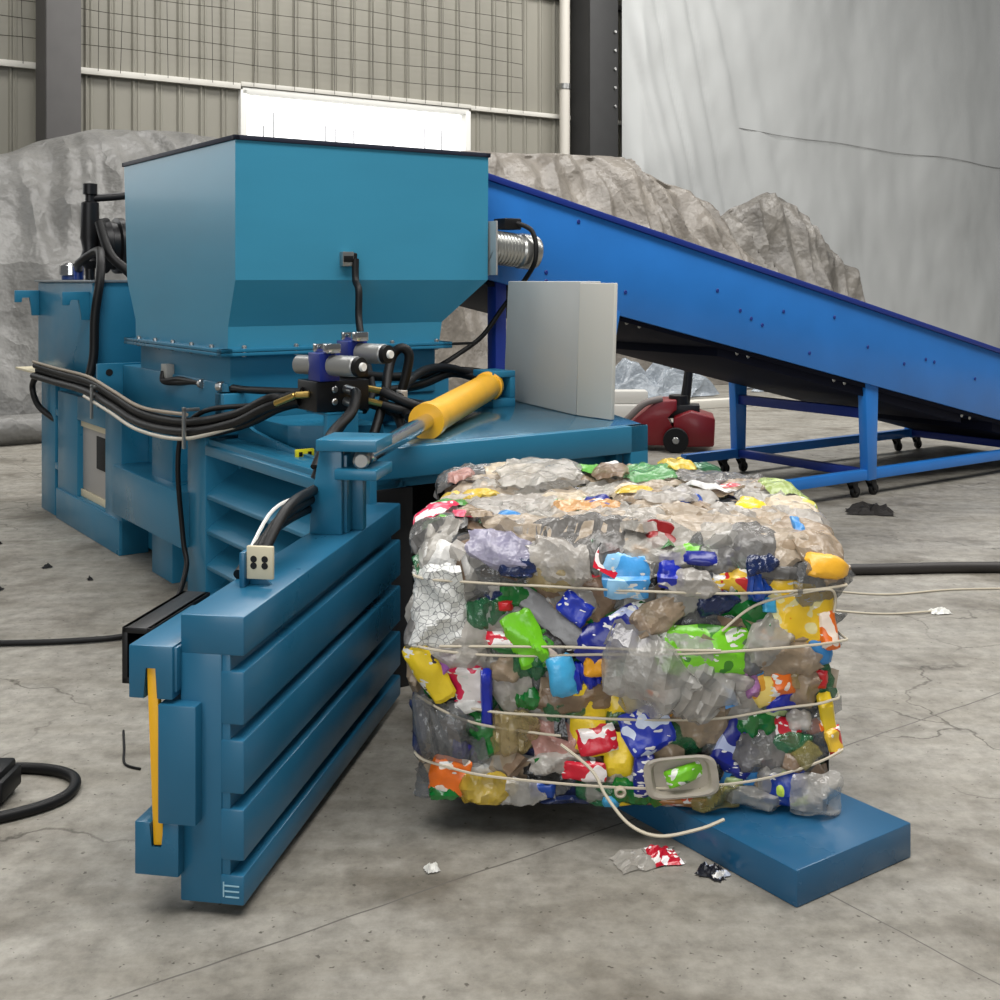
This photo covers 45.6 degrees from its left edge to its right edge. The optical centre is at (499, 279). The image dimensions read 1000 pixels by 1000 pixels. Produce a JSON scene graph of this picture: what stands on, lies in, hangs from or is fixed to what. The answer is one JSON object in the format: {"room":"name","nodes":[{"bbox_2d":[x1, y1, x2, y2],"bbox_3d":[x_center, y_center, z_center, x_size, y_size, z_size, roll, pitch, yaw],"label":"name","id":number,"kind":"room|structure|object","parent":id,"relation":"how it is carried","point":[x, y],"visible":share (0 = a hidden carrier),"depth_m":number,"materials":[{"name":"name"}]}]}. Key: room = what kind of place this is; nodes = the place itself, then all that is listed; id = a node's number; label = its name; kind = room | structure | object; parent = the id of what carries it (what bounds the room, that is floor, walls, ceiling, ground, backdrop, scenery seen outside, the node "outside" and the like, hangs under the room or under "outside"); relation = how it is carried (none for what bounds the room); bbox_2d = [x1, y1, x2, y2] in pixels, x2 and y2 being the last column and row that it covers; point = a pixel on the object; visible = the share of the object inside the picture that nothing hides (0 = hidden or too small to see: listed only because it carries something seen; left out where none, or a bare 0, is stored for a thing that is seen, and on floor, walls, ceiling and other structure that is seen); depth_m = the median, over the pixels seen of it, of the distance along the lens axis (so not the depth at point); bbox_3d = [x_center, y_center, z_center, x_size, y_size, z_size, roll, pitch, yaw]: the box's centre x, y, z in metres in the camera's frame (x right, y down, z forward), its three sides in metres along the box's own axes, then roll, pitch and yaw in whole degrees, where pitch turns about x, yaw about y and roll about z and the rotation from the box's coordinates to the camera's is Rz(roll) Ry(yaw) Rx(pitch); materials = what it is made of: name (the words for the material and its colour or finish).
{"room":"waste facility","nodes":[
{"label":"waste facility","id":0,"kind":"room"},
{"bbox_2d":[0,0,621,156],"bbox_3d":[0.691,-2.500,19.104,31.000,8.000,0.062,0,0,-35],"label":"wall","id":1,"kind":"structure","parent":0,"point":[107,103],"depth_m":16.68,"materials":[{"name":"beige metal"}]},
{"bbox_2d":[1,0,522,106],"bbox_3d":[-4.962,-3.760,14.985,13.013,2.280,0.038,0,0,-35],"label":"wire mesh","id":2,"kind":"object","parent":1,"relation":"attached to","point":[189,4],"visible":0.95,"depth_m":16.54,"materials":[{"name":"grey metal"}]},
{"bbox_2d":[0,59,621,125],"bbox_3d":[0.308,-2.630,18.780,30.000,0.100,0.097,0,0,-35],"label":"trim","id":3,"kind":"structure","parent":1,"relation":"attached to","point":[3,62],"depth_m":16.25,"materials":[{"name":"grey metal"}]},
{"bbox_2d":[238,87,470,150],"bbox_3d":[-2.020,-1.915,17.215,3.730,1.390,0.161,0,0,-35],"label":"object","id":4,"kind":"structure","parent":1,"relation":"in","point":[261,112],"depth_m":17.18,"materials":[{"name":"white paint"}]},
{"bbox_2d":[556,0,570,154],"bbox_3d":[1.007,-2.500,19.090,0.200,8.000,0.300,0,0,-35],"label":"drain pipe","id":5,"kind":"object","parent":1,"relation":"attached to","point":[564,86],"visible":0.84,"depth_m":18.97,"materials":[{"name":"beige plastic"}]},
{"bbox_2d":[556,0,621,11],"bbox_3d":[0.306,-4.560,18.782,30.000,0.080,0.085,0,0,-35],"label":"trim","id":6,"kind":"structure","parent":1,"relation":"attached to","point":[619,6],"depth_m":19.92,"materials":[{"name":"grey paint"}]},
{"bbox_2d":[0,384,999,999],"bbox_3d":[5.000,1.500,11.000,42.000,0.001,46.000,0,0,0],"label":"floor","id":7,"kind":"structure","parent":0,"point":[528,902],"depth_m":3.12,"materials":[{"name":"concrete"}]},
{"bbox_2d":[0,758,20,804],"bbox_3d":[-1.512,1.450,3.425,0.215,0.100,0.150,0,0,0],"label":"plug","id":8,"kind":"object","parent":7,"relation":"on","point":[10,772],"visible":1,"depth_m":3.43,"materials":[{"name":"black plastic"}]},
{"bbox_2d":[0,762,80,822],"bbox_3d":[-1.665,1.484,3.401,0.873,0.032,0.470,0,0,0],"label":"cable loop","id":9,"kind":"object","parent":7,"relation":"on","point":[72,776],"visible":0.91,"depth_m":3.42,"materials":[{"name":"black rubber"}]},
{"bbox_2d":[40,563,51,568],"bbox_3d":[-2.361,1.485,6.200,0.060,0.023,0.035,0,0,-39],"label":"crumb","id":10,"kind":"object","parent":7,"relation":"on","point":[47,565],"visible":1,"depth_m":6.19,"materials":[{"name":"black"}]},
{"bbox_2d":[36,0,80,141],"bbox_3d":[-5.311,-2.500,14.300,0.405,8.000,0.500,0,0,-35],"label":"steel column","id":11,"kind":"structure","parent":7,"relation":"on","point":[58,22],"depth_m":14.11,"materials":[{"name":"black metal"}]},
{"bbox_2d":[0,129,217,445],"bbox_3d":[-5.649,-0.085,11.685,9.108,3.210,3.246,0,0,-35],"label":"heap","id":12,"kind":"object","parent":7,"relation":"on","point":[41,182],"visible":0.27,"depth_m":11.98,"materials":[{"name":"grey plastic"}]},
{"bbox_2d":[122,730,140,769],"bbox_3d":[-1.191,1.496,3.786,0.044,0.007,0.347,0,0,-26],"label":"scrap","id":13,"kind":"object","parent":7,"relation":"on","point":[123,731],"visible":1,"depth_m":3.73,"materials":[{"name":"black metal"}]},
{"bbox_2d":[0,134,647,905],"bbox_3d":[-1.712,0.366,5.700,3.391,2.268,6.065,0,0,-35],"label":"baler","id":14,"kind":"object","parent":7,"relation":"on","point":[263,406],"visible":0.99,"depth_m":5.41,"materials":[{"name":"blue paint"}]},
{"bbox_2d":[15,366,34,372],"bbox_3d":[-2.734,0.608,8.261,1.050,0.015,0.650,0,0,-35],"label":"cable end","id":15,"kind":"object","parent":14,"relation":"attached to","point":[30,369],"depth_m":8.07,"materials":[{"name":"beige plastic"}]},
{"bbox_2d":[505,281,617,419],"bbox_3d":[0.297,0.302,5.566,0.174,0.592,1.065,0,0,-22],"label":"electrical cabinet","id":16,"kind":"object","parent":14,"relation":"on","point":[561,335],"visible":0.97,"depth_m":5.39,"materials":[{"name":"grey metal"}]},
{"bbox_2d":[423,862,439,872],"bbox_3d":[-0.172,1.485,3.020,0.040,0.023,0.034,0,0,-20],"label":"paper scrap","id":17,"kind":"object","parent":7,"relation":"on","point":[429,868],"visible":1,"depth_m":3.01,"materials":[{"name":"white paper"}]},
{"bbox_2d":[571,0,617,156],"bbox_3d":[1.533,-2.500,19.257,0.585,8.000,0.530,0,0,-35],"label":"steel column","id":18,"kind":"structure","parent":7,"relation":"on","point":[594,23],"depth_m":19.08,"materials":[{"name":"metal"}]},
{"bbox_2d":[614,389,647,417],"bbox_3d":[1.275,1.320,12.550,0.650,0.320,0.300,0,0,0],"label":"foam block","id":19,"kind":"object","parent":7,"relation":"on","point":[626,400],"visible":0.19,"depth_m":12.45,"materials":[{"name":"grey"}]},
{"bbox_2d":[608,844,686,873],"bbox_3d":[0.385,1.480,3.070,0.197,0.032,0.098,0,0,-18],"label":"bottle","id":20,"kind":"object","parent":7,"relation":"on","point":[652,856],"visible":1,"depth_m":3.05,"materials":[{"name":"plastic"}]},
{"bbox_2d":[435,151,864,390],"bbox_3d":[2.137,-0.163,17.530,10.181,3.318,2.175,0,0,-35],"label":"heap","id":21,"kind":"object","parent":7,"relation":"on","point":[768,231],"visible":0.32,"depth_m":17.54,"materials":[{"name":"grey plastic"}]},
{"bbox_2d":[615,358,719,397],"bbox_3d":[1.912,1.237,15.199,1.972,0.506,0.693,0,0,-29],"label":"plastic sheeting","id":22,"kind":"object","parent":7,"relation":"on","point":[658,380],"visible":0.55,"depth_m":15.11,"materials":[{"name":"grey plastic"}]},
{"bbox_2d":[624,371,714,452],"bbox_3d":[0.953,0.871,10.676,1.909,1.258,0.626,0,0,8],"label":"floor scrubber","id":23,"kind":"object","parent":7,"relation":"on","point":[691,426],"visible":0.62,"depth_m":10.39,"materials":[{"name":"red paint"}]},
{"bbox_2d":[694,861,730,881],"bbox_3d":[0.534,1.482,3.000,0.084,0.030,0.058,0,0,35],"label":"wrapper","id":24,"kind":"object","parent":7,"relation":"on","point":[715,872],"visible":1,"depth_m":2.99,"materials":[{"name":"black plastic"}]},
{"bbox_2d":[440,173,999,497],"bbox_3d":[1.893,0.454,8.403,6.307,2.091,1.625,0,0,-35],"label":"conveyor","id":25,"kind":"object","parent":7,"relation":"on","point":[683,305],"visible":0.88,"depth_m":7.83,"materials":[{"name":"blue metal"}]},
{"bbox_2d":[690,398,750,408],"bbox_3d":[2.400,1.450,13.925,1.542,0.100,0.156,0,0,-27],"label":"plank","id":26,"kind":"object","parent":7,"relation":"on","point":[715,402],"visible":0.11,"depth_m":13.90,"materials":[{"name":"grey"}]},
{"bbox_2d":[617,793,910,906],"bbox_3d":[0.384,1.455,3.687,0.440,0.090,1.760,0,0,-35],"label":"platform","id":27,"kind":"object","parent":7,"relation":"on","point":[799,860],"visible":0.44,"depth_m":3.02,"materials":[{"name":"blue metal"}]},
{"bbox_2d":[402,457,854,837],"bbox_3d":[0.368,1.011,3.627,1.262,0.793,1.340,0,0,3],"label":"bale","id":28,"kind":"object","parent":27,"relation":"on","point":[643,633],"visible":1,"depth_m":3.19,"materials":[{"name":"multicoloured plastic"}]},
{"bbox_2d":[404,594,413,623],"bbox_3d":[-0.155,0.910,3.256,0.212,0.115,0.059,0,0,3],"label":"bottle","id":29,"kind":"object","parent":28,"relation":"on","point":[409,614],"depth_m":3.24,"materials":[{"name":"clear plastic"}]},
{"bbox_2d":[413,758,429,797],"bbox_3d":[-0.181,1.309,3.245,0.117,0.193,0.046,0,0,3],"label":"bottle","id":30,"kind":"object","parent":28,"relation":"on","point":[422,785],"depth_m":3.23,"materials":[{"name":"plastic"}]},
{"bbox_2d":[409,562,466,647],"bbox_3d":[-0.173,0.878,3.206,0.161,0.234,0.085,0,0,20],"label":"plastic bag","id":31,"kind":"object","parent":28,"relation":"on","point":[438,600],"depth_m":3.20,"materials":[{"name":"clear plastic"}]},
{"bbox_2d":[429,787,458,799],"bbox_3d":[-0.149,1.381,3.210,0.091,0.048,0.025,0,0,14],"label":"bottle","id":32,"kind":"object","parent":28,"relation":"on","point":[435,793],"depth_m":3.20,"materials":[{"name":"green plastic"}]},
{"bbox_2d":[411,693,478,765],"bbox_3d":[-0.147,1.215,3.211,0.188,0.199,0.102,0,0,3],"label":"bottle","id":33,"kind":"object","parent":28,"relation":"on","point":[445,731],"depth_m":3.20,"materials":[{"name":"clear plastic"}]},
{"bbox_2d":[417,537,484,591],"bbox_3d":[-0.114,0.774,3.243,0.226,0.139,0.071,0,0,3],"label":"bottle","id":34,"kind":"object","parent":28,"relation":"on","point":[466,554],"depth_m":3.21,"materials":[{"name":"plastic"}]},
{"bbox_2d":[468,711,493,757],"bbox_3d":[-0.046,1.235,3.227,0.098,0.136,0.045,0,0,3],"label":"bottle","id":35,"kind":"object","parent":28,"relation":"on","point":[480,723],"depth_m":3.21,"materials":[{"name":"green plastic"}]},
{"bbox_2d":[459,771,508,805],"bbox_3d":[-0.030,1.361,3.194,0.162,0.089,0.044,0,0,3],"label":"bottle","id":36,"kind":"object","parent":28,"relation":"on","point":[477,787],"depth_m":3.18,"materials":[{"name":"yellow plastic"}]},
{"bbox_2d":[466,597,506,629],"bbox_3d":[-0.043,0.904,3.223,0.133,0.100,0.045,0,0,3],"label":"bottle","id":37,"kind":"object","parent":28,"relation":"on","point":[482,613],"depth_m":3.21,"materials":[{"name":"green plastic"}]},
{"bbox_2d":[464,591,521,627],"bbox_3d":[-0.023,0.887,3.233,0.191,0.124,0.049,0,0,3],"label":"bottle","id":38,"kind":"object","parent":28,"relation":"on","point":[482,609],"depth_m":3.21,"materials":[{"name":"green plastic"}]},
{"bbox_2d":[471,764,517,776],"bbox_3d":[-0.030,1.353,3.226,0.241,0.103,0.055,0,0,3],"label":"bottle","id":39,"kind":"object","parent":28,"relation":"on","point":[504,770],"depth_m":3.21,"materials":[{"name":"plastic"}]},
{"bbox_2d":[490,648,502,659],"bbox_3d":[0.006,1.000,3.223,0.209,0.170,0.045,0,0,3],"label":"bottle","id":40,"kind":"object","parent":28,"relation":"on","point":[492,650],"depth_m":3.21,"materials":[{"name":"plastic"}]},
{"bbox_2d":[472,565,526,597],"bbox_3d":[0.010,0.808,3.227,0.207,0.108,0.037,0,0,1],"label":"bottle","id":41,"kind":"object","parent":28,"relation":"on","point":[514,578],"depth_m":3.21,"materials":[{"name":"plastic"}]},
{"bbox_2d":[483,754,533,771],"bbox_3d":[0.068,1.317,3.230,0.234,0.103,0.044,0,0,3],"label":"bottle","id":42,"kind":"object","parent":28,"relation":"on","point":[491,762],"depth_m":3.21,"materials":[{"name":"plastic"}]},
{"bbox_2d":[490,709,540,756],"bbox_3d":[0.043,1.228,3.212,0.137,0.142,0.061,0,0,3],"label":"bottle","id":43,"kind":"object","parent":28,"relation":"on","point":[513,732],"depth_m":3.20,"materials":[{"name":"plastic"}]},
{"bbox_2d":[496,583,536,611],"bbox_3d":[0.031,0.863,3.231,0.145,0.088,0.046,0,0,3],"label":"bottle","id":44,"kind":"object","parent":28,"relation":"on","point":[515,597],"depth_m":3.21,"materials":[{"name":"green plastic"}]},
{"bbox_2d":[500,776,546,806],"bbox_3d":[0.061,1.367,3.183,0.133,0.076,0.040,0,0,3],"label":"bottle","id":45,"kind":"object","parent":28,"relation":"on","point":[520,791],"depth_m":3.17,"materials":[{"name":"clear plastic"}]},
{"bbox_2d":[515,686,539,710],"bbox_3d":[0.079,1.123,3.205,0.086,0.075,0.027,0,0,3],"label":"bottle","id":46,"kind":"object","parent":28,"relation":"on","point":[527,698],"depth_m":3.20,"materials":[{"name":"green plastic"}]},
{"bbox_2d":[513,653,547,680],"bbox_3d":[0.086,1.023,3.207,0.111,0.127,0.064,0,0,3],"label":"bottle","id":47,"kind":"object","parent":28,"relation":"on","point":[526,666],"depth_m":3.18,"materials":[{"name":"green plastic"}]},
{"bbox_2d":[541,628,553,666],"bbox_3d":[0.121,0.989,3.195,0.074,0.108,0.032,0,0,3],"label":"bottle","id":48,"kind":"object","parent":28,"relation":"on","point":[547,634],"depth_m":3.18,"materials":[{"name":"green plastic"}]},
{"bbox_2d":[527,775,573,800],"bbox_3d":[0.154,1.343,3.209,0.161,0.123,0.044,0,0,-4],"label":"bottle","id":49,"kind":"object","parent":28,"relation":"on","point":[535,791],"depth_m":3.18,"materials":[{"name":"plastic"}]},
{"bbox_2d":[526,568,591,592],"bbox_3d":[0.159,0.795,3.214,0.187,0.101,0.042,0,0,3],"label":"bottle","id":50,"kind":"object","parent":28,"relation":"on","point":[538,580],"depth_m":3.20,"materials":[{"name":"plastic"}]},
{"bbox_2d":[543,703,585,721],"bbox_3d":[0.192,1.146,3.209,0.157,0.092,0.043,0,0,-6],"label":"bottle","id":51,"kind":"object","parent":28,"relation":"on","point":[552,712],"depth_m":3.19,"materials":[{"name":"plastic"}]},
{"bbox_2d":[546,589,596,616],"bbox_3d":[0.197,0.882,3.229,0.226,0.143,0.059,0,0,19],"label":"bottle","id":52,"kind":"object","parent":28,"relation":"on","point":[559,602],"depth_m":3.20,"materials":[{"name":"blue plastic"}]},
{"bbox_2d":[574,661,601,693],"bbox_3d":[0.231,1.065,3.187,0.082,0.091,0.042,0,0,3],"label":"bottle","id":53,"kind":"object","parent":28,"relation":"on","point":[587,674],"depth_m":3.18,"materials":[{"name":"blue plastic"}]},
{"bbox_2d":[574,780,612,806],"bbox_3d":[0.263,1.357,3.181,0.129,0.097,0.048,0,0,22],"label":"bottle","id":54,"kind":"object","parent":28,"relation":"on","point":[584,795],"depth_m":3.17,"materials":[{"name":"green plastic"}]},
{"bbox_2d":[585,775,607,802],"bbox_3d":[0.310,1.347,3.188,0.186,0.112,0.050,0,0,3],"label":"bottle","id":55,"kind":"object","parent":28,"relation":"on","point":[592,795],"depth_m":3.17,"materials":[{"name":"plastic"}]},
{"bbox_2d":[592,542,623,608],"bbox_3d":[0.284,0.799,3.209,0.101,0.181,0.036,0,0,3],"label":"bottle","id":56,"kind":"object","parent":28,"relation":"on","point":[607,557],"depth_m":3.19,"materials":[{"name":"blue plastic"}]},
{"bbox_2d":[605,711,624,724],"bbox_3d":[0.378,1.203,3.205,0.212,0.136,0.051,0,0,3],"label":"bottle","id":57,"kind":"object","parent":28,"relation":"on","point":[611,717],"depth_m":3.19,"materials":[{"name":"green plastic"}]},
{"bbox_2d":[611,777,650,804],"bbox_3d":[0.370,1.361,3.167,0.152,0.083,0.036,0,0,-6],"label":"bottle","id":58,"kind":"object","parent":28,"relation":"on","point":[638,789],"depth_m":3.15,"materials":[{"name":"green plastic"}]},
{"bbox_2d":[616,588,655,609],"bbox_3d":[0.336,0.890,3.225,0.194,0.214,0.054,0,0,3],"label":"bottle","id":59,"kind":"object","parent":28,"relation":"on","point":[626,601],"depth_m":3.19,"materials":[{"name":"plastic"}]},
{"bbox_2d":[607,765,672,806],"bbox_3d":[0.404,1.344,3.180,0.246,0.121,0.051,0,0,3],"label":"bottle","id":60,"kind":"object","parent":28,"relation":"on","point":[632,776],"depth_m":3.15,"materials":[{"name":"green plastic"}]},
{"bbox_2d":[618,695,672,718],"bbox_3d":[0.408,1.100,3.168,0.208,0.142,0.073,0,0,3],"label":"bottle","id":61,"kind":"object","parent":28,"relation":"on","point":[629,706],"depth_m":3.16,"materials":[{"name":"clear plastic"}]},
{"bbox_2d":[601,618,702,715],"bbox_3d":[0.398,1.025,3.144,0.268,0.248,0.094,0,0,3],"label":"bottle","id":62,"kind":"object","parent":28,"relation":"on","point":[650,666],"depth_m":3.14,"materials":[{"name":"clear plastic"}]},
{"bbox_2d":[649,551,658,587],"bbox_3d":[0.393,0.796,3.216,0.222,0.140,0.058,0,0,3],"label":"bottle","id":63,"kind":"object","parent":28,"relation":"on","point":[653,555],"depth_m":3.20,"materials":[{"name":"plastic"}]},
{"bbox_2d":[656,589,698,619],"bbox_3d":[0.505,0.855,3.191,0.172,0.137,0.043,0,0,3],"label":"bottle","id":64,"kind":"object","parent":28,"relation":"on","point":[671,604],"depth_m":3.17,"materials":[{"name":"clear plastic"}]},
{"bbox_2d":[643,754,718,799],"bbox_3d":[0.476,1.303,3.124,0.197,0.123,0.020,0,0,7],"label":"food tray","id":65,"kind":"object","parent":28,"relation":"on","point":[672,776],"depth_m":3.12,"materials":[{"name":"beige plastic"}]},
{"bbox_2d":[670,721,697,751],"bbox_3d":[0.475,1.217,3.184,0.230,0.137,0.054,0,0,3],"label":"bottle","id":66,"kind":"object","parent":28,"relation":"on","point":[683,734],"depth_m":3.16,"materials":[{"name":"green plastic"}]},
{"bbox_2d":[657,633,713,661],"bbox_3d":[0.518,1.000,3.169,0.232,0.137,0.068,0,0,3],"label":"bottle","id":67,"kind":"object","parent":28,"relation":"on","point":[689,647],"depth_m":3.14,"materials":[{"name":"clear plastic"}]},
{"bbox_2d":[688,532,703,568],"bbox_3d":[0.512,0.782,3.216,0.105,0.198,0.049,0,0,-14],"label":"bottle","id":68,"kind":"object","parent":28,"relation":"on","point":[695,542],"depth_m":3.21,"materials":[{"name":"plastic"}]},
{"bbox_2d":[674,615,718,624],"bbox_3d":[0.527,0.910,3.215,0.247,0.155,0.064,0,0,3],"label":"bottle","id":69,"kind":"object","parent":28,"relation":"on","point":[683,619],"depth_m":3.19,"materials":[{"name":"grey plastic"}]},
{"bbox_2d":[671,663,741,725],"bbox_3d":[0.539,1.083,3.160,0.207,0.196,0.081,0,0,-4],"label":"bottle","id":70,"kind":"object","parent":28,"relation":"on","point":[702,694],"depth_m":3.14,"materials":[{"name":"plastic"}]},
{"bbox_2d":[693,462,720,470],"bbox_3d":[0.708,0.665,4.149,0.126,0.062,0.159,0,0,3],"label":"bottle","id":71,"kind":"object","parent":28,"relation":"on","point":[704,466],"depth_m":4.11,"materials":[{"name":"green plastic"}]},
{"bbox_2d":[691,783,739,812],"bbox_3d":[0.573,1.366,3.146,0.134,0.078,0.061,0,0,-1],"label":"bottle","id":72,"kind":"object","parent":28,"relation":"on","point":[705,797],"depth_m":3.13,"materials":[{"name":"plastic"}]},
{"bbox_2d":[696,590,741,617],"bbox_3d":[0.584,0.864,3.171,0.120,0.077,0.035,0,0,3],"label":"bottle","id":73,"kind":"object","parent":28,"relation":"on","point":[709,603],"depth_m":3.16,"materials":[{"name":"blue plastic"}]},
{"bbox_2d":[704,530,737,547],"bbox_3d":[0.612,0.792,3.223,0.160,0.232,0.062,0,0,3],"label":"bottle","id":74,"kind":"object","parent":28,"relation":"on","point":[716,538],"depth_m":3.21,"materials":[{"name":"plastic"}]},
{"bbox_2d":[701,731,761,755],"bbox_3d":[0.656,1.251,3.193,0.237,0.129,0.049,0,0,-3],"label":"bottle","id":75,"kind":"object","parent":28,"relation":"on","point":[713,743],"depth_m":3.17,"materials":[{"name":"plastic"}]},
{"bbox_2d":[737,626,746,644],"bbox_3d":[0.599,1.009,3.178,0.183,0.207,0.046,0,0,-5],"label":"bottle","id":76,"kind":"object","parent":28,"relation":"on","point":[741,630],"depth_m":3.17,"materials":[{"name":"green plastic"}]},
{"bbox_2d":[731,772,757,786],"bbox_3d":[0.664,1.306,3.186,0.108,0.161,0.039,0,0,3],"label":"bottle","id":77,"kind":"object","parent":28,"relation":"on","point":[735,776],"depth_m":3.16,"materials":[{"name":"blue plastic"}]},
{"bbox_2d":[722,590,773,631],"bbox_3d":[0.669,0.913,3.190,0.192,0.183,0.057,0,0,3],"label":"bottle","id":78,"kind":"object","parent":28,"relation":"on","point":[742,610],"depth_m":3.17,"materials":[{"name":"green plastic"}]},
{"bbox_2d":[727,786,779,811],"bbox_3d":[0.667,1.371,3.155,0.147,0.069,0.045,0,0,8],"label":"bottle","id":79,"kind":"object","parent":28,"relation":"on","point":[766,798],"depth_m":3.14,"materials":[{"name":"clear plastic"}]},
{"bbox_2d":[737,713,775,737],"bbox_3d":[0.697,1.188,3.186,0.144,0.082,0.036,0,0,-3],"label":"bottle","id":80,"kind":"object","parent":28,"relation":"on","point":[749,725],"depth_m":3.17,"materials":[{"name":"green plastic"}]},
{"bbox_2d":[747,574,772,604],"bbox_3d":[0.691,0.820,3.176,0.078,0.098,0.044,0,0,3],"label":"bottle","id":81,"kind":"object","parent":28,"relation":"on","point":[759,586],"depth_m":3.17,"materials":[{"name":"blue plastic"}]},
{"bbox_2d":[746,553,779,576],"bbox_3d":[0.699,0.758,3.166,0.090,0.061,0.029,0,0,3],"label":"bottle","id":82,"kind":"object","parent":28,"relation":"on","point":[757,564],"depth_m":3.16,"materials":[{"name":"blue plastic"}]},
{"bbox_2d":[757,766,786,792],"bbox_3d":[0.778,1.331,3.154,0.190,0.123,0.042,0,0,3],"label":"bottle","id":83,"kind":"object","parent":28,"relation":"on","point":[770,779],"depth_m":3.14,"materials":[{"name":"plastic"}]},
{"bbox_2d":[773,732,813,752],"bbox_3d":[0.761,1.253,3.176,0.150,0.121,0.043,0,0,11],"label":"bottle","id":84,"kind":"object","parent":28,"relation":"on","point":[783,742],"depth_m":3.16,"materials":[{"name":"green plastic"}]},
{"bbox_2d":[791,674,800,688],"bbox_3d":[0.773,1.009,3.178,0.117,0.178,0.048,0,0,3],"label":"bottle","id":85,"kind":"object","parent":28,"relation":"on","point":[795,678],"depth_m":3.16,"materials":[{"name":"plastic"}]},
{"bbox_2d":[786,706,815,712],"bbox_3d":[0.778,1.119,3.194,0.169,0.138,0.033,0,0,-8],"label":"bottle","id":86,"kind":"object","parent":28,"relation":"on","point":[789,709],"depth_m":3.18,"materials":[{"name":"plastic"}]},
{"bbox_2d":[802,709,827,771],"bbox_3d":[0.820,1.251,3.182,0.151,0.209,0.062,0,0,3],"label":"bottle","id":87,"kind":"object","parent":28,"relation":"on","point":[814,721],"depth_m":3.16,"materials":[{"name":"plastic"}]},
{"bbox_2d":[789,770,843,815],"bbox_3d":[0.835,1.349,3.119,0.149,0.113,0.063,0,0,-6],"label":"bottle","id":88,"kind":"object","parent":28,"relation":"on","point":[811,792],"depth_m":3.12,"materials":[{"name":"clear plastic"}]},
{"bbox_2d":[793,561,854,606],"bbox_3d":[0.872,0.807,3.191,0.183,0.123,0.112,0,0,3],"label":"bottle","id":89,"kind":"object","parent":28,"relation":"on","point":[815,583],"depth_m":3.15,"materials":[{"name":"clear plastic"}]},
{"bbox_2d":[815,664,837,702],"bbox_3d":[0.841,1.014,3.201,0.130,0.253,0.052,0,0,3],"label":"bottle","id":90,"kind":"object","parent":28,"relation":"on","point":[827,690],"depth_m":3.18,"materials":[{"name":"green plastic"}]},
{"bbox_2d":[835,613,846,622],"bbox_3d":[0.827,0.920,3.200,0.224,0.106,0.054,0,0,-5],"label":"bottle","id":91,"kind":"object","parent":28,"relation":"on","point":[839,617],"depth_m":3.20,"materials":[{"name":"clear plastic"}]},
{"bbox_2d":[622,0,999,347],"bbox_3d":[7.496,-2.500,23.368,13.301,8.000,0.354,0,0,-36],"label":"curtain","id":92,"kind":"object","parent":7,"relation":"on","point":[877,120],"visible":0.7,"depth_m":23.04,"materials":[{"name":"grey fabric"}]},
{"bbox_2d":[845,501,894,515],"bbox_3d":[2.378,1.464,7.659,0.316,0.064,0.196,0,0,14],"label":"rag","id":93,"kind":"object","parent":7,"relation":"on","point":[860,508],"visible":1,"depth_m":7.61,"materials":[{"name":"black fabric"}]},
{"bbox_2d":[836,610,931,614],"bbox_3d":[1.621,1.493,5.389,0.678,0.013,0.092,0,0,12],"label":"string","id":94,"kind":"object","parent":7,"relation":"on","point":[857,612],"visible":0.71,"depth_m":5.34,"materials":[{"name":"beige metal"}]},
{"bbox_2d":[842,588,999,594],"bbox_3d":[1.995,1.495,5.733,1.404,0.008,0.173,0,0,3],"label":"string","id":95,"kind":"object","parent":7,"relation":"on","point":[955,588],"visible":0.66,"depth_m":5.70,"materials":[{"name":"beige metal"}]},
{"bbox_2d":[848,562,999,574],"bbox_3d":[2.375,1.472,6.051,2.455,0.056,0.158,0,0,0],"label":"hose","id":96,"kind":"object","parent":7,"relation":"on","point":[923,567],"visible":0.59,"depth_m":6.06,"materials":[{"name":"black rubber"}]},
{"bbox_2d":[929,607,953,614],"bbox_3d":[1.981,1.486,5.360,0.109,0.022,0.065,0,0,-12],"label":"paper scrap","id":97,"kind":"object","parent":7,"relation":"on","point":[939,610],"visible":1,"depth_m":5.34,"materials":[{"name":"white paper"}]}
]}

